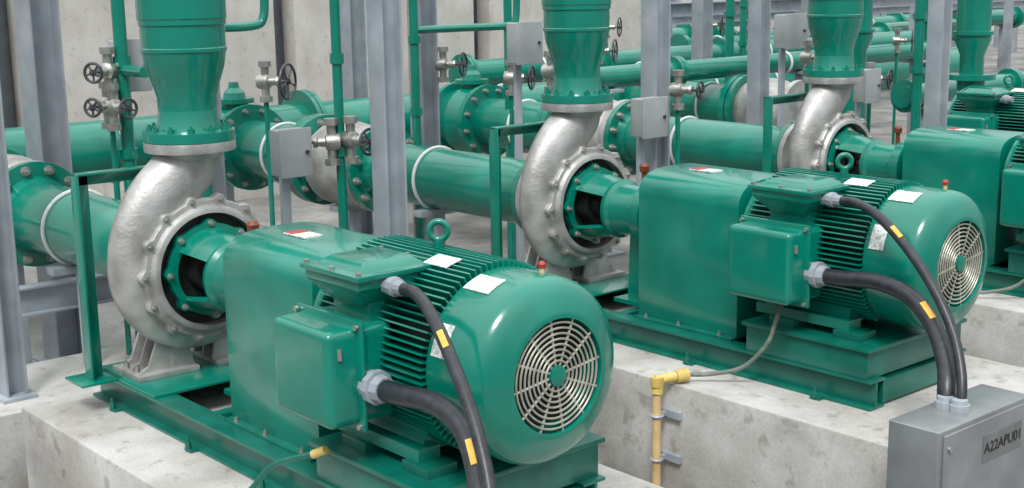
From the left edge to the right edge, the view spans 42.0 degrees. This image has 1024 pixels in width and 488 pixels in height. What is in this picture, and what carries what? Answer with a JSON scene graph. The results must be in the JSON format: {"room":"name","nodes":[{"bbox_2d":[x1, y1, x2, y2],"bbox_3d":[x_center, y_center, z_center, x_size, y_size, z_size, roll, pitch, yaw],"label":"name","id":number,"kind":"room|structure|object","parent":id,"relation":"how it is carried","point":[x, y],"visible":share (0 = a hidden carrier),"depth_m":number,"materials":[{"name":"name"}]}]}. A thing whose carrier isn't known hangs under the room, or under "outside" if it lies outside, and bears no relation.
{"room":"mechanical room","nodes":[
{"label":"mechanical room","id":0,"kind":"room"},
{"bbox_2d":[0,0,477,127],"bbox_3d":[-5.350,-3.362,15.611,18.600,6.150,0.200,-11,15,-40],"label":"wall","id":1,"kind":"structure","parent":0,"point":[6,76],"depth_m":15.41,"materials":[{"name":"grey paint"}]},
{"bbox_2d":[6,0,640,200],"bbox_3d":[-1.795,-3.934,18.164,10.200,6.150,0.300,-11,15,-40],"label":"wall","id":2,"kind":"structure","parent":0,"point":[86,25],"depth_m":17.14,"materials":[{"name":"concrete"}]},
{"bbox_2d":[83,47,118,83],"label":"valve","id":3,"kind":"object","parent":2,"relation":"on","point":[107,69],"depth_m":7.83,"materials":[{"name":"metal"}]},
{"bbox_2d":[83,81,112,128],"bbox_3d":[-2.418,-0.812,7.848,0.118,0.280,0.240,2,12,12],"label":"valve","id":4,"kind":"object","parent":3,"relation":"attached to","point":[99,105],"visible":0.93,"depth_m":7.80,"materials":[{"name":"metal"}]},
{"bbox_2d":[24,25,1023,362],"bbox_3d":[7.606,-4.392,35.570,68.000,0.100,48.000,-11,15,-40],"label":"floor","id":5,"kind":"structure","parent":0,"point":[470,232],"depth_m":15.39,"materials":[{"name":"concrete"}]},
{"bbox_2d":[17,264,31,363],"bbox_3d":[-3.240,0.609,8.829,0.400,1.135,0.200,-11,15,-40],"label":"support","id":6,"kind":"object","parent":5,"relation":"on","point":[21,277],"visible":0.02,"depth_m":8.82,"materials":[{"name":"metal"}]},
{"bbox_2d":[13,0,81,361],"bbox_3d":[-3.377,-1.752,9.441,0.352,5.350,0.448,-11,15,-40],"label":"steel column","id":7,"kind":"structure","parent":5,"relation":"on","point":[37,22],"depth_m":9.57,"materials":[{"name":"metal"}]},
{"bbox_2d":[19,273,113,317],"bbox_3d":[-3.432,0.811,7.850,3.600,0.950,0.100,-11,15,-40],"label":"beam","id":8,"kind":"structure","parent":7,"relation":"attached to","point":[45,297],"depth_m":8.27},
{"bbox_2d":[0,342,134,487],"bbox_3d":[-3.451,1.187,7.095,3.700,0.510,0.900,-11,15,-40],"label":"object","id":9,"kind":"structure","parent":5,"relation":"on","point":[46,378],"depth_m":7.42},
{"bbox_2d":[0,83,37,404],"bbox_3d":[-2.816,-1.523,6.951,0.192,4.840,0.224,-11,15,-40],"label":"steel column","id":10,"kind":"structure","parent":9,"relation":"on","point":[13,369],"depth_m":7.31,"materials":[{"name":"metal"}]},
{"bbox_2d":[47,264,84,365],"bbox_3d":[-2.534,0.670,8.009,0.400,1.135,0.200,-11,15,-40],"label":"support","id":11,"kind":"object","parent":9,"relation":"on","point":[59,270],"visible":0.2,"depth_m":7.81,"materials":[{"name":"metal"}]},
{"bbox_2d":[8,161,120,276],"bbox_3d":[-2.395,-0.065,7.682,0.660,0.660,1.825,-11,15,-40],"label":"pipe","id":12,"kind":"object","parent":11,"relation":"on","point":[41,202],"visible":0.52,"depth_m":7.83,"materials":[{"name":"green metal"}]},
{"bbox_2d":[6,148,42,168],"bbox_3d":[-3.262,-0.248,8.667,0.720,0.720,0.815,-11,15,-40],"label":"expansion joint","id":13,"kind":"object","parent":12,"relation":"attached to","point":[13,158],"visible":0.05,"depth_m":8.52,"materials":[{"name":"silver metal"}]},
{"bbox_2d":[109,131,117,168],"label":"pipe","id":14,"kind":"object","parent":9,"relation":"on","point":[113,143],"depth_m":7.97,"materials":[{"name":"metal"}]},
{"bbox_2d":[103,83,137,130],"bbox_3d":[-2.311,-0.802,7.839,0.240,0.280,0.128,9,15,42],"label":"valve","id":15,"kind":"object","parent":14,"relation":"attached to","point":[114,107],"visible":0.99,"depth_m":7.84,"materials":[{"name":"metal"}]},
{"bbox_2d":[110,0,147,339],"bbox_3d":[-2.248,-1.339,7.791,0.112,5.150,0.356,-11,15,-40],"label":"riser pipe","id":16,"kind":"object","parent":9,"relation":"on","point":[128,153],"visible":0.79,"depth_m":7.91,"materials":[{"name":"green metal"}]},
{"bbox_2d":[124,319,131,354],"label":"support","id":17,"kind":"object","parent":5,"relation":"on","point":[127,328],"depth_m":8.20,"materials":[{"name":"metal"}]},
{"bbox_2d":[108,39,151,140],"bbox_3d":[-2.330,-0.057,8.326,0.216,2.428,0.235,-11,15,-40],"label":"instrument box","id":18,"kind":"object","parent":5,"relation":"on","point":[136,83],"visible":0.25,"depth_m":8.05,"materials":[{"name":"grey paint"}]},
{"bbox_2d":[201,84,226,198],"bbox_3d":[-2.409,-1.933,10.259,0.256,5.350,0.320,-11,15,-40],"label":"steel column","id":19,"kind":"structure","parent":5,"relation":"on","point":[219,183],"depth_m":10.53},
{"bbox_2d":[202,0,268,197],"bbox_3d":[-2.073,-1.741,9.784,0.660,5.150,0.112,-11,15,-40],"label":"riser pipe","id":20,"kind":"object","parent":5,"relation":"on","point":[261,21],"visible":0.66,"depth_m":9.89,"materials":[{"name":"green metal"}]},
{"bbox_2d":[255,60,296,225],"bbox_3d":[-1.612,-0.163,9.326,0.240,2.220,0.258,3,12,17],"label":"valve","id":21,"kind":"object","parent":5,"relation":"on","point":[264,81],"visible":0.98,"depth_m":9.15,"materials":[{"name":"metal"}]},
{"bbox_2d":[248,445,328,487],"bbox_3d":[-0.920,0.924,5.289,0.492,0.340,0.064,5,13,27],"label":"hose","id":22,"kind":"object","parent":5,"relation":"on","point":[323,450],"visible":1,"depth_m":5.24,"materials":[{"name":"rubber"}]},
{"bbox_2d":[269,127,312,223],"bbox_3d":[-1.311,0.253,8.003,0.216,1.913,0.235,-11,15,-40],"label":"instrument box","id":23,"kind":"object","parent":5,"relation":"on","point":[290,148],"visible":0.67,"depth_m":7.78,"materials":[{"name":"grey paint"}]},
{"bbox_2d":[329,0,348,229],"bbox_3d":[-1.042,-1.367,7.829,0.078,5.150,0.078,5,13,26],"label":"riser pipe","id":24,"kind":"object","parent":5,"relation":"on","point":[336,57],"visible":0.59,"depth_m":7.91,"materials":[{"name":"green metal"}]},
{"bbox_2d":[312,118,340,165],"bbox_3d":[-1.143,-0.605,7.928,0.240,0.280,0.118,-3,12,-10],"label":"valve","id":25,"kind":"object","parent":24,"relation":"attached to","point":[331,141],"visible":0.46,"depth_m":7.90,"materials":[{"name":"metal"}]},
{"bbox_2d":[340,115,371,163],"bbox_3d":[-0.902,-0.615,7.906,0.167,0.280,0.245,-11,15,-40],"label":"valve","id":26,"kind":"object","parent":24,"relation":"attached to","point":[350,139],"visible":0.84,"depth_m":7.90,"materials":[{"name":"metal"}]},
{"bbox_2d":[22,381,662,487],"bbox_3d":[-0.755,1.278,6.055,1.580,0.650,3.500,-11,15,-40],"label":"concrete plinth","id":27,"kind":"object","parent":5,"relation":"on","point":[77,441],"visible":0.33,"depth_m":6.30,"materials":[{"name":"concrete"}]},
{"bbox_2d":[330,204,361,232],"bbox_3d":[-1.222,0.233,10.536,0.400,1.135,0.200,-11,15,-40],"label":"support","id":28,"kind":"object","parent":5,"relation":"on","point":[354,212],"visible":0.24,"depth_m":10.42,"materials":[{"name":"metal"}]},
{"bbox_2d":[93,347,604,487],"bbox_3d":[-0.909,0.760,6.107,0.965,0.350,2.920,-11,15,-40],"label":"base frame","id":29,"kind":"object","parent":5,"relation":"on","point":[351,461],"visible":0.44,"depth_m":5.49,"materials":[{"name":"green paint"}]},
{"bbox_2d":[65,165,144,388],"bbox_3d":[-1.921,0.132,6.781,0.730,1.050,0.220,-11,15,-40],"label":"support stand","id":30,"kind":"object","parent":29,"relation":"on","point":[95,375],"visible":0.84,"depth_m":6.62,"materials":[{"name":"green metal"}]},
{"bbox_2d":[107,138,266,395],"bbox_3d":[-1.520,0.111,6.513,0.853,1.185,1.281,-6,12,-22],"label":"pump","id":31,"kind":"object","parent":29,"relation":"on","point":[167,243],"visible":0.75,"depth_m":6.53,"materials":[{"name":"silver metal"}]},
{"bbox_2d":[135,0,235,144],"bbox_3d":[-1.624,-1.386,6.479,0.450,1.763,0.450,-11,15,-40],"label":"pipe","id":32,"kind":"object","parent":31,"relation":"on","point":[183,49],"visible":1,"depth_m":6.43,"materials":[{"name":"green metal"}]},
{"bbox_2d":[223,222,377,461],"bbox_3d":[-0.819,0.379,5.917,0.680,0.870,0.735,-11,15,-40],"label":"guard","id":33,"kind":"object","parent":29,"relation":"on","point":[264,279],"visible":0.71,"depth_m":5.78,"materials":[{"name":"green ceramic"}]},
{"bbox_2d":[273,218,613,465],"bbox_3d":[-0.287,0.348,5.102,0.972,0.836,1.135,-11,15,-40],"label":"motor","id":34,"kind":"object","parent":29,"relation":"on","point":[534,348],"visible":0.95,"depth_m":4.87,"materials":[{"name":"paint"}]},
{"bbox_2d":[377,380,481,487],"bbox_3d":[-0.230,0.820,4.505,0.225,0.541,1.002,-5,12,-20],"label":"power cable","id":35,"kind":"object","parent":34,"relation":"attached to","point":[431,402],"visible":0.86,"depth_m":4.56,"materials":[{"name":"black rubber"}]},
{"bbox_2d":[398,283,496,487],"bbox_3d":[-0.202,0.655,4.457,0.128,0.870,1.058,-4,12,-16],"label":"cable","id":36,"kind":"object","parent":34,"relation":"attached to","point":[474,423],"visible":1,"depth_m":4.36,"materials":[{"name":"black rubber"}]},
{"bbox_2d":[514,319,598,432],"bbox_3d":[0.160,0.472,4.779,0.422,0.422,0.013,-11,15,-40],"label":"fan grille","id":37,"kind":"object","parent":34,"relation":"attached to","point":[586,413],"depth_m":4.77,"materials":[{"name":"grey metal"}]},
{"bbox_2d":[339,0,374,235],"bbox_3d":[-1.702,-2.714,14.100,0.320,5.350,0.320,-11,15,-40],"label":"steel column","id":38,"kind":"structure","parent":5,"relation":"on","point":[352,12],"depth_m":14.21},
{"bbox_2d":[366,0,408,236],"bbox_3d":[-0.738,-1.434,7.627,0.232,5.350,0.232,-11,15,-40],"label":"steel column","id":39,"kind":"structure","parent":5,"relation":"on","point":[383,17],"depth_m":7.74,"materials":[{"name":"metal"}]},
{"bbox_2d":[407,0,440,241],"bbox_3d":[-0.717,-2.014,10.524,0.272,5.350,0.272,-11,15,-40],"label":"steel column","id":40,"kind":"structure","parent":5,"relation":"on","point":[427,9],"depth_m":10.65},
{"bbox_2d":[435,46,467,81],"bbox_3d":[-0.484,-1.431,10.623,0.240,0.280,0.198,3,12,17],"label":"valve","id":41,"kind":"object","parent":40,"relation":"attached to","point":[442,64],"visible":1,"depth_m":10.61,"materials":[{"name":"metal"}]},
{"bbox_2d":[413,208,455,244],"bbox_3d":[-0.517,0.294,9.715,0.400,1.135,0.200,-11,15,-40],"label":"support","id":42,"kind":"object","parent":5,"relation":"on","point":[421,213],"visible":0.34,"depth_m":9.55,"materials":[{"name":"metal"}]},
{"bbox_2d":[346,131,525,229],"bbox_3d":[-0.378,-0.441,9.389,0.660,0.660,1.825,-11,15,-40],"label":"pipe","id":43,"kind":"object","parent":42,"relation":"on","point":[439,176],"visible":0.56,"depth_m":9.21,"materials":[{"name":"metal"}]},
{"bbox_2d":[290,114,369,210],"bbox_3d":[-1.245,-0.624,10.374,0.720,0.720,0.815,-11,15,-40],"label":"expansion joint","id":44,"kind":"object","parent":43,"relation":"attached to","point":[320,187],"visible":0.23,"depth_m":10.24,"materials":[{"name":"silver metal"}]},
{"bbox_2d":[407,0,519,239],"bbox_3d":[-0.364,-1.904,10.452,1.129,5.150,0.098,-11,15,-40],"label":"riser pipe","id":45,"kind":"object","parent":5,"relation":"on","point":[416,112],"visible":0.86,"depth_m":10.26,"materials":[{"name":"green metal"}]},
{"bbox_2d":[503,0,511,258],"bbox_3d":[-0.044,-2.327,12.537,0.104,5.150,0.104,-5,12,-18],"label":"riser pipe","id":46,"kind":"object","parent":5,"relation":"on","point":[507,4],"visible":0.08,"depth_m":12.65,"materials":[{"name":"green metal"}]},
{"bbox_2d":[503,60,513,124],"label":"valve","id":47,"kind":"object","parent":5,"relation":"on","point":[508,77],"depth_m":10.59,"materials":[{"name":"metal"}]},
{"bbox_2d":[506,21,542,261],"bbox_3d":[0.084,-0.476,10.213,0.256,2.428,0.235,-11,15,-40],"label":"instrument box","id":48,"kind":"object","parent":5,"relation":"on","point":[524,39],"visible":0.65,"depth_m":9.97,"materials":[{"name":"grey paint"}]},
{"bbox_2d":[522,65,535,89],"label":"valve","id":49,"kind":"object","parent":5,"relation":"on","point":[524,77],"depth_m":10.55,"materials":[{"name":"metal"}]},
{"bbox_2d":[541,50,553,116],"bbox_3d":[0.339,-0.197,9.226,0.240,2.260,0.178,6,13,30],"label":"valve","id":50,"kind":"object","parent":5,"relation":"on","point":[547,70],"visible":0.1,"depth_m":9.03,"materials":[{"name":"metal"}]},
{"bbox_2d":[606,88,625,256],"bbox_3d":[0.937,-0.716,13.296,0.280,1.660,0.320,-11,15,-40],"label":"stand","id":51,"kind":"object","parent":5,"relation":"on","point":[611,252],"visible":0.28,"depth_m":13.36,"materials":[{"name":"grey paint"}]},
{"bbox_2d":[600,41,926,88],"bbox_3d":[3.000,-2.025,14.870,6.100,0.319,0.319,-11,15,-40],"label":"pipe","id":52,"kind":"object","parent":51,"relation":"on","point":[617,76],"visible":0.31,"depth_m":14.05,"materials":[{"name":"green metal"}]},
{"bbox_2d":[631,96,667,184],"bbox_3d":[0.954,-0.104,9.595,0.256,1.913,0.235,-11,15,-40],"label":"instrument box","id":53,"kind":"object","parent":5,"relation":"on","point":[649,115],"visible":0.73,"depth_m":9.36,"materials":[{"name":"grey paint"}]},
{"bbox_2d":[641,0,670,173],"bbox_3d":[1.018,-1.823,9.423,0.240,5.350,0.240,-11,15,-40],"label":"steel column","id":54,"kind":"structure","parent":5,"relation":"on","point":[655,14],"depth_m":9.51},
{"bbox_2d":[649,368,690,485],"bbox_3d":[0.830,1.015,7.040,0.215,0.727,0.141,-1,11,-1],"label":"conduit","id":55,"kind":"object","parent":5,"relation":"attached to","point":[657,382],"visible":0.99,"depth_m":6.97,"materials":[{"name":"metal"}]},
{"bbox_2d":[690,304,783,376],"bbox_3d":[1.156,0.497,6.885,0.494,0.425,0.105,1,11,9],"label":"conduit","id":56,"kind":"object","parent":55,"relation":"attached to","point":[757,355],"visible":0.98,"depth_m":6.88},
{"bbox_2d":[691,0,712,59],"bbox_3d":[2.530,-3.503,17.680,0.320,5.350,0.320,-11,15,-40],"label":"steel column","id":57,"kind":"structure","parent":5,"relation":"on","point":[702,10],"depth_m":17.78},
{"bbox_2d":[724,0,735,83],"bbox_3d":[2.491,-2.904,15.201,0.129,5.150,0.129,-5,12,-18],"label":"riser pipe","id":58,"kind":"object","parent":5,"relation":"on","point":[729,13],"visible":0.27,"depth_m":15.25,"materials":[{"name":"green metal"}]},
{"bbox_2d":[738,0,747,55],"bbox_3d":[3.359,-3.741,19.307,0.129,5.150,0.129,-5,12,-18],"label":"riser pipe","id":59,"kind":"object","parent":5,"relation":"on","point":[742,43],"visible":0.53,"depth_m":19.39,"materials":[{"name":"green metal"}]},
{"bbox_2d":[746,0,770,124],"bbox_3d":[2.316,-2.450,12.441,0.240,5.350,0.240,-11,15,-40],"label":"steel column","id":60,"kind":"structure","parent":5,"relation":"on","point":[759,11],"depth_m":12.55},
{"bbox_2d":[572,273,966,411],"bbox_3d":[1.109,0.384,7.813,0.965,0.350,2.920,-11,15,-40],"label":"base frame","id":61,"kind":"object","parent":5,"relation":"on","point":[868,365],"visible":0.48,"depth_m":6.81,"materials":[{"name":"green paint"}]},
{"bbox_2d":[489,121,545,256],"bbox_3d":[0.097,-0.244,8.488,0.730,1.050,0.220,-11,15,-40],"label":"frame","id":62,"kind":"object","parent":61,"relation":"on","point":[496,132],"visible":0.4,"depth_m":8.29,"materials":[{"name":"green metal"}]},
{"bbox_2d":[515,101,648,306],"bbox_3d":[0.498,-0.265,8.219,0.853,1.185,1.281,-6,12,-22],"label":"pump","id":63,"kind":"object","parent":61,"relation":"on","point":[574,201],"visible":0.94,"depth_m":8.21,"materials":[{"name":"silver metal"}]},
{"bbox_2d":[541,0,612,103],"bbox_3d":[0.394,-1.762,8.185,0.450,1.763,0.450,-11,15,-40],"label":"pipe","id":64,"kind":"object","parent":63,"relation":"on","point":[576,32],"visible":1,"depth_m":8.15,"materials":[{"name":"green metal"}]},
{"bbox_2d":[634,163,774,340],"bbox_3d":[1.198,0.003,7.623,0.680,0.870,0.735,-11,15,-40],"label":"guard","id":65,"kind":"object","parent":61,"relation":"on","point":[687,211],"visible":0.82,"depth_m":7.42,"materials":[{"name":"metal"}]},
{"bbox_2d":[728,152,988,330],"bbox_3d":[1.731,-0.028,6.809,0.972,0.836,1.135,-11,15,-40],"label":"motor","id":66,"kind":"object","parent":61,"relation":"on","point":[793,227],"visible":0.98,"depth_m":6.59,"materials":[{"name":"green metal"}]},
{"bbox_2d":[822,268,955,397],"bbox_3d":[1.787,0.444,6.212,0.225,0.541,1.002,-5,12,-20],"label":"power cable","id":67,"kind":"object","parent":66,"relation":"attached to","point":[934,327],"visible":0.89,"depth_m":6.09,"materials":[{"name":"black rubber"}]},
{"bbox_2d":[839,196,967,398],"bbox_3d":[1.815,0.279,6.164,0.128,0.870,1.058,-4,12,-16],"label":"cable","id":68,"kind":"object","parent":66,"relation":"attached to","point":[894,232],"visible":0.91,"depth_m":5.99,"materials":[{"name":"black rubber"}]},
{"bbox_2d":[938,222,982,304],"bbox_3d":[2.178,0.096,6.486,0.422,0.422,0.013,-11,15,-40],"label":"fan grille","id":69,"kind":"object","parent":66,"relation":"attached to","point":[959,263],"depth_m":6.49,"materials":[{"name":"grey metal"}]},
{"bbox_2d":[774,13,807,127],"bbox_3d":[2.339,-0.761,11.472,0.296,2.418,0.235,-11,15,-40],"label":"instrument box","id":70,"kind":"object","parent":5,"relation":"on","point":[790,30],"visible":0.55,"depth_m":11.20,"materials":[{"name":"grey paint"}]},
{"bbox_2d":[588,296,1023,487],"bbox_3d":[1.262,0.902,7.762,1.580,0.650,3.500,-11,15,-40],"label":"concrete plinth","id":71,"kind":"object","parent":5,"relation":"on","point":[734,431],"visible":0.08,"depth_m":6.79,"materials":[{"name":"concrete"}]},
{"bbox_2d":[800,40,813,91],"bbox_3d":[2.494,-0.574,11.053,0.240,2.210,0.178,6,13,30],"label":"valve","id":72,"kind":"object","parent":5,"relation":"on","point":[806,56],"visible":0.23,"depth_m":10.86,"materials":[{"name":"metal"}]},
{"bbox_2d":[671,0,1013,69],"bbox_3d":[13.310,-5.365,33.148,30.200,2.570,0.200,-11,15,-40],"label":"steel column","id":73,"kind":"structure","parent":5,"relation":"on","point":[1009,5],"depth_m":31.86,"materials":[{"name":"metal"}]},
{"bbox_2d":[671,0,1023,37],"bbox_3d":[13.836,-5.108,32.583,30.200,2.270,0.200,-11,15,-40],"label":"wall","id":74,"kind":"structure","parent":5,"relation":"on","point":[683,9],"depth_m":24.88,"materials":[{"name":"grey paint"}]},
{"bbox_2d":[672,1,1023,46],"bbox_3d":[12.398,-5.289,34.243,30.200,2.020,0.200,-11,15,-40],"label":"overhead beam","id":75,"kind":"structure","parent":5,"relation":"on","point":[903,9],"depth_m":30.78,"materials":[{"name":"metal"}]},
{"bbox_2d":[841,0,875,120],"bbox_3d":[3.747,-2.774,14.447,0.480,5.150,0.480,-11,15,-40],"label":"pipe","id":76,"kind":"object","parent":5,"relation":"on","point":[865,35],"visible":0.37,"depth_m":14.44,"materials":[{"name":"green metal"}]},
{"bbox_2d":[853,68,880,117],"bbox_3d":[2.973,-0.521,11.402,0.216,1.953,0.235,-11,15,-40],"label":"instrument box","id":77,"kind":"object","parent":5,"relation":"on","point":[869,91],"visible":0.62,"depth_m":11.16,"materials":[{"name":"grey paint"}]},
{"bbox_2d":[893,28,913,84],"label":"valve","id":78,"kind":"object","parent":5,"relation":"on","point":[897,39],"depth_m":15.57,"materials":[{"name":"metal"}]},
{"bbox_2d":[910,0,926,131],"bbox_3d":[4.137,-2.587,13.480,0.129,5.150,0.129,-5,12,-18],"label":"riser pipe","id":79,"kind":"object","parent":5,"relation":"on","point":[917,70],"visible":0.55,"depth_m":13.59,"materials":[{"name":"green metal"}]},
{"bbox_2d":[920,105,923,127],"bbox_3d":[4.426,-0.840,14.462,0.280,1.330,0.320,-11,15,-40],"label":"stand","id":80,"kind":"object","parent":5,"relation":"on","point":[922,106],"visible":0.07,"depth_m":14.31,"materials":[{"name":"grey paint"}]},
{"bbox_2d":[890,68,1023,112],"bbox_3d":[5.925,-1.892,15.587,4.800,0.348,0.348,-11,15,-40],"label":"pipe","id":81,"kind":"object","parent":80,"relation":"on","point":[900,96],"visible":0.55,"depth_m":14.20,"materials":[{"name":"green metal"}]},
{"bbox_2d":[923,0,952,126],"bbox_3d":[3.552,-2.187,11.022,0.224,5.350,0.224,-11,15,-40],"label":"steel column","id":82,"kind":"structure","parent":5,"relation":"on","point":[939,24],"depth_m":11.13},
{"bbox_2d":[886,384,1023,487],"bbox_3d":[1.968,1.122,5.867,0.740,0.940,0.263,-11,15,-40],"label":"junction box","id":83,"kind":"object","parent":5,"relation":"on","point":[976,441],"visible":1,"depth_m":5.67,"materials":[{"name":"grey metal"}]},
{"bbox_2d":[949,0,995,90],"bbox_3d":[4.663,-2.581,13.407,0.480,5.150,0.480,-11,15,-40],"label":"pipe","id":84,"kind":"object","parent":5,"relation":"on","point":[973,34],"visible":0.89,"depth_m":13.38,"materials":[{"name":"green metal"}]},
{"bbox_2d":[960,290,1023,367],"bbox_3d":[3.279,0.526,9.468,1.580,0.650,3.500,-11,15,-40],"label":"concrete plinth","id":85,"kind":"object","parent":5,"relation":"on","point":[993,330],"visible":0.02,"depth_m":8.50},
{"bbox_2d":[993,25,1002,70],"bbox_3d":[13.509,-5.419,36.811,0.280,1.230,0.320,-11,15,-40],"label":"stand","id":86,"kind":"object","parent":5,"relation":"on","point":[1000,26],"visible":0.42,"depth_m":36.78,"materials":[{"name":"grey paint"}]},
{"bbox_2d":[981,243,1023,297],"bbox_3d":[3.126,0.008,9.520,0.965,0.350,2.920,-11,15,-40],"label":"base frame","id":87,"kind":"object","parent":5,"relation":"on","point":[1011,272],"visible":0.16,"depth_m":8.77,"materials":[{"name":"green paint"}]},
{"bbox_2d":[762,92,807,172],"bbox_3d":[2.114,-0.620,10.194,0.730,1.050,0.220,-11,15,-40],"label":"frame","id":88,"kind":"object","parent":87,"relation":"on","point":[769,101],"visible":0.44,"depth_m":9.96,"materials":[{"name":"green metal"}]},
{"bbox_2d":[777,76,903,179],"bbox_3d":[2.515,-0.641,9.925,0.853,1.185,1.281,-6,12,-22],"label":"pump","id":89,"kind":"object","parent":87,"relation":"on","point":[820,132],"visible":0.46,"depth_m":9.88,"materials":[{"name":"silver metal"}]},
{"bbox_2d":[803,0,863,77],"bbox_3d":[2.411,-2.138,9.892,0.450,1.763,0.450,-11,15,-40],"label":"pipe","id":90,"kind":"object","parent":89,"relation":"on","point":[834,25],"visible":1,"depth_m":9.87,"materials":[{"name":"green metal"}]},
{"bbox_2d":[902,125,1023,265],"bbox_3d":[3.216,-0.373,9.330,0.680,0.870,0.735,-11,15,-40],"label":"guard","id":91,"kind":"object","parent":87,"relation":"on","point":[972,160],"visible":0.36,"depth_m":9.03,"materials":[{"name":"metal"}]},
{"bbox_2d":[1000,133,1023,241],"bbox_3d":[3.748,-0.404,8.515,0.972,0.836,1.135,-11,15,-40],"label":"motor","id":92,"kind":"object","parent":87,"relation":"on","point":[1012,185],"visible":1,"depth_m":8.48,"materials":[{"name":"green metal"}]},
{"bbox_2d":[979,279,1023,293],"bbox_3d":[3.206,0.128,8.555,0.494,0.425,0.105,1,11,9],"label":"conduit","id":93,"kind":"object","parent":92,"relation":"attached to","point":[1021,282],"visible":0.77,"depth_m":8.62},
{"bbox_3d":[3.802,-0.650,12.750,0.965,0.350,2.920,-11,15,-40],"label":"base frame","id":94,"kind":"object","parent":5,"relation":"on","visible":0},
{"bbox_2d":[947,74,1023,131],"bbox_3d":[4.424,-1.062,11.746,0.972,0.836,1.135,-11,15,-40],"label":"motor","id":95,"kind":"object","parent":94,"relation":"on","point":[974,106],"visible":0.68,"depth_m":11.60,"materials":[{"name":"green metal"}]},
{"bbox_3d":[3.297,-2.573,23.235,0.280,1.320,0.320,-11,15,-40],"label":"stand","id":96,"kind":"object","parent":5,"relation":"on","visible":0},
{"bbox_2d":[671,22,892,45],"bbox_3d":[5.097,-3.734,24.605,6.000,0.522,0.522,-11,15,-40],"label":"pipe","id":97,"kind":"object","parent":96,"relation":"on","point":[677,39],"visible":0.23,"depth_m":23.39,"materials":[{"name":"green metal"}]},
{"bbox_3d":[6.858,-4.179,31.184,0.280,1.230,0.320,-11,15,-40],"label":"stand","id":98,"kind":"object","parent":5,"relation":"on","visible":0},
{"bbox_2d":[873,7,1023,27],"bbox_3d":[10.169,-5.618,33.834,10.000,0.638,0.638,-11,15,-40],"label":"pipe","id":99,"kind":"object","parent":98,"relation":"on","point":[997,14],"visible":0.09,"depth_m":36.06,"materials":[{"name":"green metal"}]},
{"bbox_3d":[-5.744,0.351,10.168,0.280,1.020,0.320,-11,15,-40],"label":"stand","id":100,"kind":"object","parent":5,"relation":"on","visible":0},
{"bbox_2d":[5,47,959,183],"bbox_3d":[0.290,-1.551,15.128,18.000,0.812,0.812,-11,15,-40],"label":"pipe","id":101,"kind":"object","parent":100,"relation":"on","point":[90,145],"visible":0.11,"depth_m":12.74,"materials":[{"name":"green metal"}]},
{"bbox_2d":[221,82,319,201],"bbox_3d":[-2.159,-0.904,11.393,0.740,0.920,1.965,-11,15,-40],"label":"valve","id":102,"kind":"object","parent":101,"relation":"attached to","point":[245,165],"visible":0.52,"depth_m":11.33,"materials":[{"name":"metal"}]},
{"bbox_2d":[439,65,542,154],"bbox_3d":[-0.142,-1.280,13.100,0.740,0.920,1.965,-11,15,-40],"label":"valve","id":103,"kind":"object","parent":101,"relation":"attached to","point":[468,105],"visible":0.56,"depth_m":13.05,"materials":[{"name":"metal"}]},
{"bbox_2d":[613,74,746,121],"bbox_3d":[1.875,-1.656,14.806,0.740,0.920,1.965,-11,15,-40],"label":"valve","id":104,"kind":"object","parent":101,"relation":"attached to","point":[706,108],"visible":0.25,"depth_m":14.29,"materials":[{"name":"metal"}]},
{"bbox_2d":[717,74,811,125],"bbox_3d":[2.692,-1.397,13.898,0.720,0.720,0.815,-11,15,-40],"label":"expansion joint","id":105,"kind":"object","parent":104,"relation":"attached to","point":[791,109],"visible":0.25,"depth_m":13.72,"materials":[{"name":"silver metal"}]},
{"bbox_3d":[2.393,-1.858,19.613,0.280,1.370,0.320,-11,15,-40],"label":"stand","id":106,"kind":"object","parent":5,"relation":"on","visible":0},
{"bbox_2d":[448,30,913,84],"bbox_3d":[3.324,-2.882,20.242,10.500,0.522,0.522,-11,15,-40],"label":"pipe","id":107,"kind":"object","parent":106,"relation":"on","point":[492,69],"visible":0.21,"depth_m":18.54,"materials":[{"name":"green metal"}]},
{"bbox_3d":[10.218,-4.287,31.567,0.280,1.180,0.320,-11,15,-40],"label":"stand","id":108,"kind":"object","parent":5,"relation":"on","visible":0},
{"bbox_2d":[716,14,956,40],"bbox_3d":[7.446,-4.567,29.074,8.500,0.638,0.638,-11,15,-40],"label":"pipe","id":109,"kind":"object","parent":108,"relation":"on","point":[904,25],"visible":0.04,"depth_m":29.94,"materials":[{"name":"green metal"}]},
{"bbox_3d":[3.814,-3.560,28.350,0.280,1.230,0.320,-11,15,-40],"label":"stand","id":110,"kind":"object","parent":5,"relation":"on","visible":0},
{"bbox_2d":[672,23,718,37],"bbox_3d":[2.364,-4.111,26.971,5.000,0.638,0.638,-11,15,-40],"label":"pipe","id":111,"kind":"object","parent":110,"relation":"on","point":[686,29],"visible":0.05,"depth_m":27.84,"materials":[{"name":"green metal"}]},
{"bbox_2d":[669,70,704,163],"bbox_3d":[1.253,-0.200,9.599,0.240,2.090,0.138,6,13,30],"label":"valve","id":112,"kind":"object","parent":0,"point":[677,89],"visible":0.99,"depth_m":9.43,"materials":[{"name":"metal"}]},
{"bbox_3d":[1.501,-0.082,11.422,0.400,1.135,0.200,-11,15,-40],"label":"support","id":113,"kind":"object","parent":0,"visible":0},
{"bbox_2d":[603,100,794,174],"bbox_3d":[1.640,-0.817,11.095,0.660,0.660,1.825,-11,15,-40],"label":"pipe","id":114,"kind":"object","parent":113,"relation":"on","point":[737,145],"visible":0.47,"depth_m":10.88,"materials":[{"name":"metal"}]},
{"bbox_2d":[539,99,628,146],"bbox_3d":[0.772,-1.000,12.080,0.720,0.720,0.815,-11,15,-40],"label":"expansion joint","id":115,"kind":"object","parent":114,"relation":"attached to","point":[598,137],"visible":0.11,"depth_m":11.69,"materials":[{"name":"silver metal"}]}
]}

